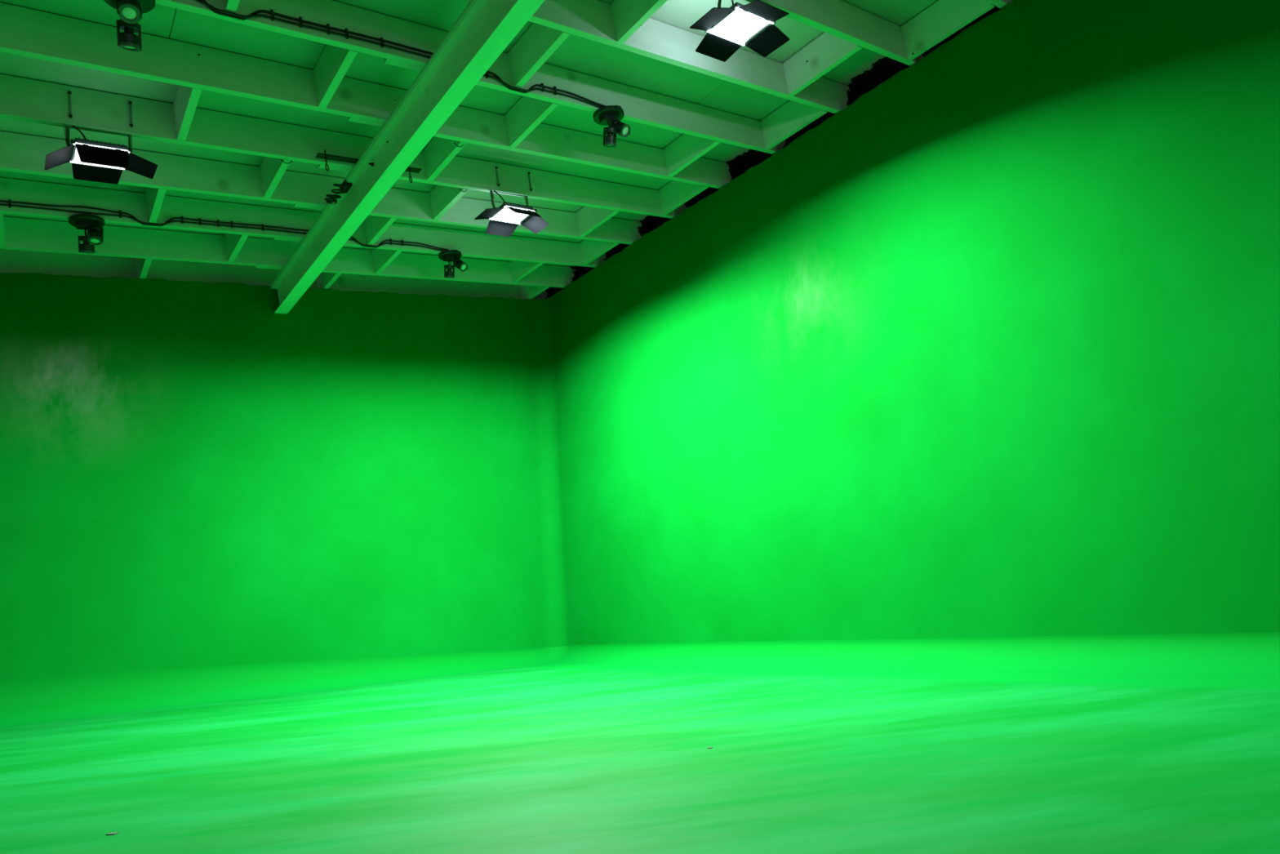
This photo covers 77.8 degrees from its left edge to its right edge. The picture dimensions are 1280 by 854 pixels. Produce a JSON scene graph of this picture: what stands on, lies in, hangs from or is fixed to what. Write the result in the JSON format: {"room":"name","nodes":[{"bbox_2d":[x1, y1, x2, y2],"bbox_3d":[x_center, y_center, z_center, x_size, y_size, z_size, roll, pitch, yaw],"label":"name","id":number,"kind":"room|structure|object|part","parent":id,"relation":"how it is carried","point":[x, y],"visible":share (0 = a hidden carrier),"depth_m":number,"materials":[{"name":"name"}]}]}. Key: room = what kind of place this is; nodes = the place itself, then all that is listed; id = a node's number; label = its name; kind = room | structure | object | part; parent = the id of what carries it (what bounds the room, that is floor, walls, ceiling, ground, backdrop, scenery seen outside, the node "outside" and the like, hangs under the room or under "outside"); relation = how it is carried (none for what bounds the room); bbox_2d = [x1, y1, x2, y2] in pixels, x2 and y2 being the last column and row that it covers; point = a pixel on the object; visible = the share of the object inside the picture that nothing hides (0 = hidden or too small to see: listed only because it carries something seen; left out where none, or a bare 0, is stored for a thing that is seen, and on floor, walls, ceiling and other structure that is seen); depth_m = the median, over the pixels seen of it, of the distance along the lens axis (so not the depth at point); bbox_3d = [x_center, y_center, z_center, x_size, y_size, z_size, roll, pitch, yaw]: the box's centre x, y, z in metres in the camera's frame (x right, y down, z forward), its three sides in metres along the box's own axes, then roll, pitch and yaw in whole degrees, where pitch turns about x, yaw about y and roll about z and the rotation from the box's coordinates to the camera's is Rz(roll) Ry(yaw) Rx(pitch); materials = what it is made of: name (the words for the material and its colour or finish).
{"room":"green screen studio","nodes":[
{"label":"green screen studio","id":0,"kind":"room"},
{"bbox_2d":[0,272,545,679],"bbox_3d":[-4.780,0.106,5.442,9.285,3.790,0.050,6,-16,-37],"label":"wall","id":1,"kind":"structure","parent":0,"point":[193,474],"depth_m":6.57,"materials":[{"name":"green paint"}]},
{"bbox_2d":[270,0,545,313],"bbox_3d":[-0.046,-2.167,2.931,0.149,0.505,10.543,6,-16,-37],"label":"steel beam","id":2,"kind":"structure","parent":1,"relation":"attached to","point":[484,28],"depth_m":4.56,"materials":[{"name":"green metal"}]},
{"bbox_2d":[324,178,352,204],"bbox_3d":[-2.087,-1.614,5.448,0.111,0.055,0.351,6,-16,-37],"label":"cable coil","id":3,"kind":"object","parent":2,"relation":"hanging from","point":[345,186],"visible":0.99,"depth_m":5.40,"materials":[{"name":"black rubber"}]},
{"bbox_2d":[315,149,421,182],"bbox_3d":[-1.767,-1.704,5.196,0.675,0.216,0.056,5,-16,-37],"label":"bar","id":4,"kind":"object","parent":2,"relation":"attached to","point":[323,156],"visible":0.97,"depth_m":5.08,"materials":[{"name":"black metal"}]},
{"bbox_2d":[0,0,1000,293],"bbox_3d":[-2.666,-2.083,3.109,10.430,1.611,8.406,5,-16,-37],"label":"ceiling","id":5,"kind":"structure","parent":0,"point":[865,69],"depth_m":4.96,"materials":[{"name":"green wood"}]},
{"bbox_2d":[0,213,4,246],"bbox_3d":[-4.261,-1.410,5.269,0.073,0.238,0.565,6,-16,-37],"label":"joist","id":6,"kind":"object","parent":5,"relation":"attached to","point":[2,222],"visible":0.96,"depth_m":5.28,"materials":[{"name":"wood"}]},
{"bbox_2d":[0,248,280,285],"bbox_3d":[-6.016,-1.145,5.022,7.086,1.176,0.049,5,-16,-37],"label":"joist","id":7,"kind":"object","parent":5,"relation":"attached to","point":[11,260],"visible":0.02,"depth_m":6.43,"materials":[{"name":"green wood"}]},
{"bbox_2d":[135,257,152,278],"bbox_3d":[-3.938,-1.336,6.287,0.073,0.239,0.565,6,-16,-37],"label":"board","id":8,"kind":"object","parent":5,"relation":"attached to","point":[143,265],"visible":0.57,"depth_m":6.28,"materials":[{"name":"green wood"}]},
{"bbox_2d":[0,216,299,267],"bbox_3d":[-5.650,-1.266,4.549,7.086,1.176,0.049,5,-16,-37],"label":"joist","id":9,"kind":"object","parent":5,"relation":"attached to","point":[20,233],"visible":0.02,"depth_m":6.02,"materials":[{"name":"wood"}]},
{"bbox_2d":[145,186,166,222],"bbox_3d":[-3.245,-1.575,5.310,0.073,0.240,0.565,6,-16,-37],"label":"board","id":10,"kind":"object","parent":5,"relation":"attached to","point":[154,197],"visible":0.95,"depth_m":5.32,"materials":[{"name":"wood"}]},
{"bbox_2d":[0,177,320,239],"bbox_3d":[-5.285,-1.387,4.076,7.086,1.176,0.048,5,-16,-37],"label":"joist","id":11,"kind":"object","parent":5,"relation":"attached to","point":[133,203],"visible":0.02,"depth_m":5.51,"materials":[{"name":"wood"}]},
{"bbox_2d":[68,213,105,253],"bbox_3d":[-3.691,-1.284,5.279,0.201,0.232,0.201,-8,-13,15],"label":"spotlight","id":12,"kind":"object","parent":11,"relation":"attached to","point":[94,224],"visible":1,"depth_m":5.27,"materials":[{"name":"black metal"}]},
{"bbox_2d":[0,203,444,251],"bbox_3d":[-3.321,-1.440,5.576,4.227,0.554,0.057,6,-16,-37],"label":"power cable","id":13,"kind":"object","parent":11,"relation":"attached to","point":[1,204],"visible":0.91,"depth_m":5.65,"materials":[{"name":"black rubber"}]},
{"bbox_2d":[0,199,448,250],"bbox_3d":[-3.325,-1.459,5.580,4.228,0.546,0.055,6,-16,-37],"label":"power cable","id":14,"kind":"object","parent":11,"relation":"attached to","point":[9,201],"visible":0.88,"depth_m":5.68,"materials":[{"name":"black rubber"}]},
{"bbox_2d":[0,131,344,207],"bbox_3d":[-4.919,-1.508,3.603,7.086,1.176,0.048,5,-16,-37],"label":"joist","id":15,"kind":"object","parent":5,"relation":"attached to","point":[19,153],"visible":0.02,"depth_m":5.16,"materials":[{"name":"green wood"}]},
{"bbox_2d":[0,74,373,168],"bbox_3d":[-4.553,-1.630,3.130,7.086,1.176,0.048,5,-16,-37],"label":"joist","id":16,"kind":"object","parent":5,"relation":"attached to","point":[24,100],"visible":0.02,"depth_m":4.54,"materials":[{"name":"green wood"}]},
{"bbox_2d":[44,90,157,184],"bbox_3d":[-3.017,-1.572,4.459,0.503,0.468,0.422,6,-16,-38],"label":"floodlight","id":17,"kind":"object","parent":16,"relation":"hanging from","point":[96,161],"visible":1,"depth_m":4.34,"materials":[{"name":"grey metal"}]},
{"bbox_3d":[-3.135,-1.453,4.276,0.121,0.082,0.223,-4,-7,-40],"label":"barn door","id":18,"kind":"part","parent":17,"relation":"part of","materials":[{"name":"black metal"}]},
{"bbox_3d":[-3.098,-1.565,4.293,0.025,0.099,0.099,2,-14,-25],"label":"yoke leg","id":19,"kind":"part","parent":17,"relation":"part of","materials":[{"name":"grey metal"}]},
{"bbox_3d":[-3.069,-1.734,4.268,0.014,0.140,0.015,-4,-7,-40],"label":"clamp rod","id":20,"kind":"part","parent":17,"relation":"part of","materials":[{"name":"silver metal"}]},
{"bbox_3d":[-3.093,-1.502,4.320,0.012,0.019,0.242,-4,-7,-40],"label":"rail","id":21,"kind":"part","parent":17,"relation":"part of","materials":[{"name":"grey metal"}]},
{"bbox_2d":[74,147,80,161],"bbox_3d":[-2.997,-1.503,4.399,0.220,0.006,0.198,-4,-7,-40],"label":"light","id":22,"kind":"object","parent":17,"relation":"attached to","point":[77,158],"depth_m":4.36,"materials":[{"name":"white"}]},
{"bbox_3d":[-3.109,-1.451,4.537,0.241,0.044,0.134,-4,-7,-40],"label":"barn door","id":23,"kind":"part","parent":17,"relation":"part of","materials":[{"name":"black metal"}]},
{"bbox_3d":[-2.897,-1.462,4.280,0.241,0.129,0.059,-4,-7,-40],"label":"barn door","id":24,"kind":"part","parent":17,"relation":"part of","materials":[{"name":"black metal"}]},
{"bbox_3d":[-2.879,-1.579,4.468,0.028,0.106,0.099,-4,-7,-40],"label":"yoke leg","id":25,"kind":"part","parent":17,"relation":"part of","materials":[{"name":"grey metal"}]},
{"bbox_3d":[-2.852,-1.749,4.439,0.014,0.140,0.015,-4,-7,-40],"label":"clamp rod","id":26,"kind":"part","parent":17,"relation":"part of","materials":[{"name":"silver metal"}]},
{"bbox_3d":[-2.844,-1.486,4.519,0.141,0.044,0.223,6,-16,-38],"label":"barn door","id":27,"kind":"part","parent":17,"relation":"part of","materials":[{"name":"black metal"}]},
{"bbox_2d":[173,84,201,140],"bbox_3d":[-2.500,-1.820,4.376,0.072,0.238,0.565,6,-16,-37],"label":"board","id":28,"kind":"object","parent":5,"relation":"attached to","point":[186,100],"visible":0.71,"depth_m":4.39,"materials":[{"name":"green wood"}]},
{"bbox_2d":[0,2,406,123],"bbox_3d":[-4.188,-1.751,2.657,7.086,1.176,0.048,5,-16,-37],"label":"joist","id":29,"kind":"object","parent":5,"relation":"attached to","point":[24,32],"visible":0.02,"depth_m":4.08,"materials":[{"name":"wood"}]},
{"bbox_2d":[222,0,239,13],"bbox_3d":[-1.742,-2.064,3.451,0.072,0.237,0.565,6,-16,-37],"label":"board","id":30,"kind":"object","parent":5,"relation":"attached to","point":[231,6],"visible":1,"depth_m":3.61,"materials":[{"name":"wood"}]},
{"bbox_2d":[224,233,248,262],"bbox_3d":[-3.137,-1.487,6.158,0.073,0.240,0.565,6,-16,-37],"label":"board","id":31,"kind":"object","parent":5,"relation":"attached to","point":[233,242],"visible":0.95,"depth_m":6.19,"materials":[{"name":"wood"}]},
{"bbox_2d":[259,156,290,198],"bbox_3d":[-2.402,-1.730,5.215,0.073,0.239,0.565,6,-16,-37],"label":"board","id":32,"kind":"object","parent":5,"relation":"attached to","point":[272,169],"visible":0.72,"depth_m":5.25,"materials":[{"name":"green wood"}]},
{"bbox_2d":[155,0,448,67],"bbox_3d":[-3.822,-1.872,2.184,7.086,1.176,0.048,5,-16,-37],"label":"joist","id":33,"kind":"object","parent":5,"relation":"attached to","point":[337,15],"visible":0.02,"depth_m":3.98,"materials":[{"name":"wood"}]},
{"bbox_2d":[103,0,155,51],"bbox_3d":[-2.200,-1.771,3.406,0.209,0.230,0.205,-9,-14,21],"label":"spotlight","id":34,"kind":"object","parent":33,"relation":"attached to","point":[130,12],"visible":1,"depth_m":3.42,"materials":[{"name":"black metal"}]},
{"bbox_2d":[195,0,601,107],"bbox_3d":[-1.858,-1.925,3.684,4.227,0.554,0.058,6,-16,-37],"label":"power cable","id":35,"kind":"object","parent":33,"relation":"attached to","point":[200,1],"visible":0.82,"depth_m":4.02,"materials":[{"name":"black rubber"}]},
{"bbox_2d":[202,0,606,106],"bbox_3d":[-1.863,-1.944,3.688,4.228,0.546,0.055,6,-16,-37],"label":"power cable","id":36,"kind":"object","parent":33,"relation":"attached to","point":[300,20],"visible":0.82,"depth_m":4.03,"materials":[{"name":"black rubber"}]},
{"bbox_2d":[316,271,341,288],"bbox_3d":[-2.837,-1.404,7.212,0.073,0.240,0.565,6,-16,-37],"label":"board","id":37,"kind":"object","parent":5,"relation":"attached to","point":[325,280],"visible":0.34,"depth_m":7.21,"materials":[{"name":"green wood"}]},
{"bbox_2d":[313,44,357,107],"bbox_3d":[-1.651,-1.973,4.285,0.073,0.240,0.565,6,-16,-37],"label":"board","id":38,"kind":"object","parent":5,"relation":"attached to","point":[334,62],"visible":0.71,"depth_m":4.30,"materials":[{"name":"wood"}]},
{"bbox_2d":[364,215,396,244],"bbox_3d":[-2.069,-1.649,6.295,0.073,0.240,0.565,6,-16,-37],"label":"board","id":39,"kind":"object","parent":5,"relation":"attached to","point":[375,226],"visible":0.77,"depth_m":6.33,"materials":[{"name":"wood"}]},
{"bbox_2d":[372,248,402,274],"bbox_3d":[-2.218,-1.544,6.939,0.073,0.238,0.565,6,-16,-37],"label":"board","id":40,"kind":"object","parent":5,"relation":"attached to","point":[382,258],"visible":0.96,"depth_m":6.98,"materials":[{"name":"wood"}]},
{"bbox_2d":[255,247,585,288],"bbox_3d":[-1.893,-1.518,7.574,3.300,0.665,0.048,5,-16,-37],"label":"joist","id":41,"kind":"object","parent":5,"relation":"attached to","point":[347,260],"visible":0.59,"depth_m":7.54,"materials":[{"name":"green wood"}]},
{"bbox_2d":[308,273,555,300],"bbox_3d":[-2.259,-1.397,8.047,3.300,0.665,0.048,5,-16,-37],"label":"joist","id":42,"kind":"object","parent":5,"relation":"attached to","point":[345,282],"visible":0.29,"depth_m":8.07,"materials":[{"name":"green wood"}]},
{"bbox_2d":[422,137,466,181],"bbox_3d":[-1.325,-1.893,5.359,0.073,0.238,0.565,6,-16,-37],"label":"board","id":43,"kind":"object","parent":5,"relation":"attached to","point":[438,153],"visible":0.71,"depth_m":5.39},
{"bbox_2d":[273,221,617,267],"bbox_3d":[-1.527,-1.640,7.101,3.300,0.665,0.048,5,-16,-37],"label":"joist","id":44,"kind":"object","parent":5,"relation":"attached to","point":[469,243],"visible":0.62,"depth_m":7.14,"materials":[{"name":"wood"}]},
{"bbox_2d":[438,249,468,278],"bbox_3d":[-1.645,-1.419,6.929,0.237,0.234,0.200,-12,-15,30],"label":"spotlight","id":45,"kind":"object","parent":44,"relation":"attached to","point":[450,255],"visible":1,"depth_m":6.91,"materials":[{"name":"black metal"}]},
{"bbox_2d":[429,184,468,220],"bbox_3d":[-1.456,-1.788,6.018,0.073,0.239,0.565,6,-16,-37],"label":"board","id":46,"kind":"object","parent":5,"relation":"attached to","point":[442,197],"visible":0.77,"depth_m":6.06,"materials":[{"name":"wood"}]},
{"bbox_2d":[293,187,653,244],"bbox_3d":[-1.162,-1.761,6.628,3.300,0.665,0.048,5,-16,-37],"label":"joist","id":47,"kind":"object","parent":5,"relation":"attached to","point":[398,203],"visible":0.56,"depth_m":6.48,"materials":[{"name":"wood"}]},
{"bbox_2d":[318,150,695,218],"bbox_3d":[-0.796,-1.882,6.155,3.300,0.665,0.048,5,-16,-37],"label":"joist","id":48,"kind":"object","parent":5,"relation":"attached to","point":[460,172],"visible":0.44,"depth_m":6.16,"materials":[{"name":"green wood"}]},
{"bbox_2d":[474,166,548,236],"bbox_3d":[-0.962,-1.718,5.889,0.519,0.543,0.468,6,-16,-37],"label":"floodlight","id":49,"kind":"object","parent":48,"relation":"hanging from","point":[510,215],"visible":1,"depth_m":5.90,"materials":[{"name":"grey metal"}]},
{"bbox_3d":[-1.093,-1.541,5.722,0.140,0.039,0.223,-1,-10,-38],"label":"barn door","id":50,"kind":"part","parent":49,"relation":"part of","materials":[{"name":"black metal"}]},
{"bbox_3d":[-1.083,-1.663,5.825,0.025,0.198,0.093,3,-14,-27],"label":"yoke leg","id":51,"kind":"part","parent":49,"relation":"part of","materials":[{"name":"grey metal"}]},
{"bbox_3d":[-1.048,-1.499,5.981,0.241,0.066,0.126,-1,-10,-38],"label":"barn door","id":52,"kind":"part","parent":49,"relation":"part of","materials":[{"name":"black metal"}]},
{"bbox_2d":[492,207,528,222],"bbox_3d":[-0.942,-1.565,5.846,0.220,0.006,0.198,-1,-9,-38],"label":"light","id":53,"kind":"object","parent":49,"relation":"attached to","point":[504,215],"depth_m":5.86,"materials":[{"name":"white plastic"}]},
{"bbox_3d":[-0.832,-1.549,5.707,0.241,0.092,0.109,-1,-10,-38],"label":"barn door","id":54,"kind":"part","parent":49,"relation":"part of","materials":[{"name":"black metal"}]},
{"bbox_3d":[-0.846,-1.571,5.924,0.012,0.019,0.242,-1,-10,-38],"label":"rail","id":55,"kind":"part","parent":49,"relation":"part of","materials":[{"name":"grey metal"}]},
{"bbox_3d":[-0.854,-1.673,6.004,0.025,0.212,0.102,-3,-13,-7],"label":"yoke leg","id":56,"kind":"part","parent":49,"relation":"part of","materials":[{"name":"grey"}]},
{"bbox_3d":[-0.790,-1.529,5.958,0.125,0.077,0.223,-1,-10,-38],"label":"barn door","id":57,"kind":"part","parent":49,"relation":"part of","materials":[{"name":"black metal"}]},
{"bbox_2d":[509,260,543,283],"bbox_3d":[-1.123,-1.619,7.805,0.073,0.238,0.565,6,-16,-37],"label":"board","id":58,"kind":"object","parent":5,"relation":"attached to","point":[518,269],"visible":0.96,"depth_m":7.86,"materials":[{"name":"green wood"}]},
{"bbox_2d":[505,96,558,147],"bbox_3d":[-0.702,-2.032,5.090,0.073,0.240,0.565,6,-16,-37],"label":"board","id":59,"kind":"object","parent":5,"relation":"attached to","point":[527,113],"visible":0.71,"depth_m":5.12,"materials":[{"name":"green wood"}]},
{"bbox_2d":[517,284,549,299],"bbox_3d":[-1.148,-1.522,8.548,0.072,0.237,0.565,6,-16,-37],"label":"board","id":60,"kind":"object","parent":5,"relation":"attached to","point":[526,292],"visible":0.59,"depth_m":8.58,"materials":[{"name":"green wood"}]},
{"bbox_2d":[507,22,569,88],"bbox_3d":[-0.573,-2.138,4.429,0.073,0.238,0.565,6,-16,-37],"label":"board","id":61,"kind":"object","parent":5,"relation":"attached to","point":[539,42],"visible":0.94,"depth_m":4.44,"materials":[{"name":"wood"}]},
{"bbox_2d":[347,106,742,188],"bbox_3d":[-0.431,-2.003,5.682,3.300,0.665,0.048,5,-16,-37],"label":"joist","id":62,"kind":"object","parent":5,"relation":"attached to","point":[464,124],"visible":0.52,"depth_m":5.64,"materials":[{"name":"green wood"}]},
{"bbox_2d":[383,52,796,154],"bbox_3d":[-0.065,-2.125,5.209,3.300,0.665,0.048,5,-16,-37],"label":"joist","id":63,"kind":"object","parent":5,"relation":"attached to","point":[638,105],"visible":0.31,"depth_m":5.22,"materials":[{"name":"wood"}]},
{"bbox_2d":[592,105,631,147],"bbox_3d":[-0.188,-1.897,5.044,0.215,0.244,0.201,-12,-15,31],"label":"spotlight","id":64,"kind":"object","parent":63,"relation":"attached to","point":[611,116],"visible":1,"depth_m":5.02,"materials":[{"name":"black metal"}]},
{"bbox_2d":[575,205,619,236],"bbox_3d":[-0.372,-1.863,6.875,0.073,0.240,0.565,6,-16,-37],"label":"board","id":65,"kind":"object","parent":5,"relation":"attached to","point":[588,218],"visible":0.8,"depth_m":6.92,"materials":[{"name":"wood"}]},
{"bbox_2d":[579,239,619,264],"bbox_3d":[-0.393,-1.765,7.620,0.073,0.239,0.565,6,-16,-37],"label":"board","id":66,"kind":"object","parent":5,"relation":"attached to","point":[591,250],"visible":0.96,"depth_m":7.67,"materials":[{"name":"wood"}]},
{"bbox_2d":[610,0,667,44],"bbox_3d":[0.041,-2.275,4.153,0.073,0.240,0.565,6,-16,-37],"label":"board","id":67,"kind":"object","parent":5,"relation":"attached to","point":[628,15],"visible":1,"depth_m":4.25,"materials":[{"name":"wood"}]},
{"bbox_2d":[459,0,860,114],"bbox_3d":[0.301,-2.246,4.736,3.300,0.665,0.048,5,-16,-37],"label":"joist","id":68,"kind":"object","parent":5,"relation":"attached to","point":[591,20],"visible":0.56,"depth_m":4.67,"materials":[{"name":"wood"}]},
{"bbox_2d":[657,180,708,214],"bbox_3d":[0.361,-2.010,6.693,0.072,0.238,0.565,6,-16,-37],"label":"board","id":69,"kind":"object","parent":5,"relation":"attached to","point":[675,193],"visible":0.71,"depth_m":6.73,"materials":[{"name":"green wood"}]},
{"bbox_2d":[662,133,720,177],"bbox_3d":[0.383,-2.107,5.947,0.073,0.239,0.565,6,-16,-37],"label":"board","id":70,"kind":"object","parent":5,"relation":"attached to","point":[686,148],"visible":0.71,"depth_m":5.98,"materials":[{"name":"wood"}]},
{"bbox_2d":[760,100,827,149],"bbox_3d":[1.109,-2.253,5.759,0.073,0.240,0.565,6,-16,-37],"label":"board","id":71,"kind":"object","parent":5,"relation":"attached to","point":[792,117],"visible":0.76,"depth_m":5.78,"materials":[{"name":"green wood"}]},
{"bbox_2d":[782,31,862,96],"bbox_3d":[1.147,-2.351,5.027,0.073,0.240,0.565,6,-16,-37],"label":"board","id":72,"kind":"object","parent":5,"relation":"attached to","point":[826,51],"visible":0.76,"depth_m":5.04,"materials":[{"name":"wood"}]},
{"bbox_2d":[745,0,934,66],"bbox_3d":[0.666,-2.367,4.263,3.300,0.665,0.048,5,-16,-37],"label":"joist","id":73,"kind":"object","parent":5,"relation":"attached to","point":[840,19],"visible":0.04,"depth_m":4.70,"materials":[{"name":"wood"}]},
{"bbox_2d":[689,0,789,62],"bbox_3d":[0.515,-2.230,4.201,0.510,0.403,0.501,-6,-13,9],"label":"floodlight","id":74,"kind":"object","parent":73,"relation":"hanging from","point":[740,22],"visible":1,"depth_m":4.19,"materials":[{"name":"grey metal"}]},
{"bbox_3d":[0.365,-2.089,4.056,0.139,0.041,0.223,1,-7,-34],"label":"barn door","id":75,"kind":"part","parent":74,"relation":"part of","materials":[{"name":"black metal"}]},
{"bbox_3d":[0.423,-2.067,4.318,0.240,0.032,0.139,4,-15,-33],"label":"barn door","id":76,"kind":"part","parent":74,"relation":"part of","materials":[{"name":"black metal"}]},
{"bbox_3d":[0.410,-2.181,4.069,0.025,0.104,0.102,-2,-13,-11],"label":"yoke leg","id":77,"kind":"part","parent":74,"relation":"part of","materials":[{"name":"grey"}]},
{"bbox_3d":[0.423,-2.114,4.099,0.012,0.019,0.242,1,-6,-34],"label":"rail","id":78,"kind":"part","parent":74,"relation":"part of","materials":[{"name":"grey metal"}]},
{"bbox_2d":[711,9,768,42],"bbox_3d":[0.526,-2.107,4.168,0.220,0.006,0.198,1,-6,-34],"label":"light","id":79,"kind":"object","parent":74,"relation":"attached to","point":[743,26],"depth_m":4.17,"materials":[{"name":"white plastic"}]},
{"bbox_3d":[0.628,-2.109,4.238,0.012,0.019,0.242,1,-7,-34],"label":"rail","id":80,"kind":"part","parent":74,"relation":"part of","materials":[{"name":"grey metal"}]},
{"bbox_3d":[0.631,-2.106,4.014,0.241,0.036,0.136,1,-6,-34],"label":"barn door","id":81,"kind":"part","parent":74,"relation":"part of","materials":[{"name":"black metal"}]},
{"bbox_3d":[0.689,-2.080,4.276,0.139,0.044,0.223,1,-6,-34],"label":"barn door","id":82,"kind":"part","parent":74,"relation":"part of","materials":[{"name":"black metal"}]},
{"bbox_2d":[901,0,995,60],"bbox_3d":[1.863,-2.497,4.832,0.073,0.239,0.565,6,-16,-37],"label":"ceiling panel","id":83,"kind":"object","parent":5,"relation":"attached to","point":[941,20],"visible":1,"depth_m":4.85,"materials":[{"name":"wood"}]},
{"bbox_2d":[985,0,1013,8],"bbox_3d":[1.032,-2.488,3.790,3.300,0.665,0.048,5,-16,-37],"label":"joist","id":84,"kind":"object","parent":5,"relation":"attached to","point":[1000,4],"visible":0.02,"depth_m":4.59,"materials":[{"name":"wood"}]},
{"bbox_2d":[0,631,1279,853],"bbox_3d":[-1.387,0.635,0.981,9.455,0.290,10.650,6,-16,-37],"label":"floor","id":85,"kind":"structure","parent":0,"point":[1128,744],"depth_m":2.51,"materials":[{"name":"green paint"}]},
{"bbox_2d":[106,831,119,835],"bbox_3d":[-1.293,0.996,1.943,0.022,0.002,0.016,-5,-13,2],"label":"scrap","id":86,"kind":"object","parent":85,"relation":"on","point":[112,833],"visible":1,"depth_m":1.94,"materials":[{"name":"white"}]},
{"bbox_2d":[529,0,1279,647],"bbox_3d":[2.198,-0.707,4.178,0.220,3.806,10.700,6,-16,-37],"label":"wall","id":87,"kind":"structure","parent":0,"point":[990,346],"depth_m":4.67,"materials":[{"name":"green paint"}]}
]}

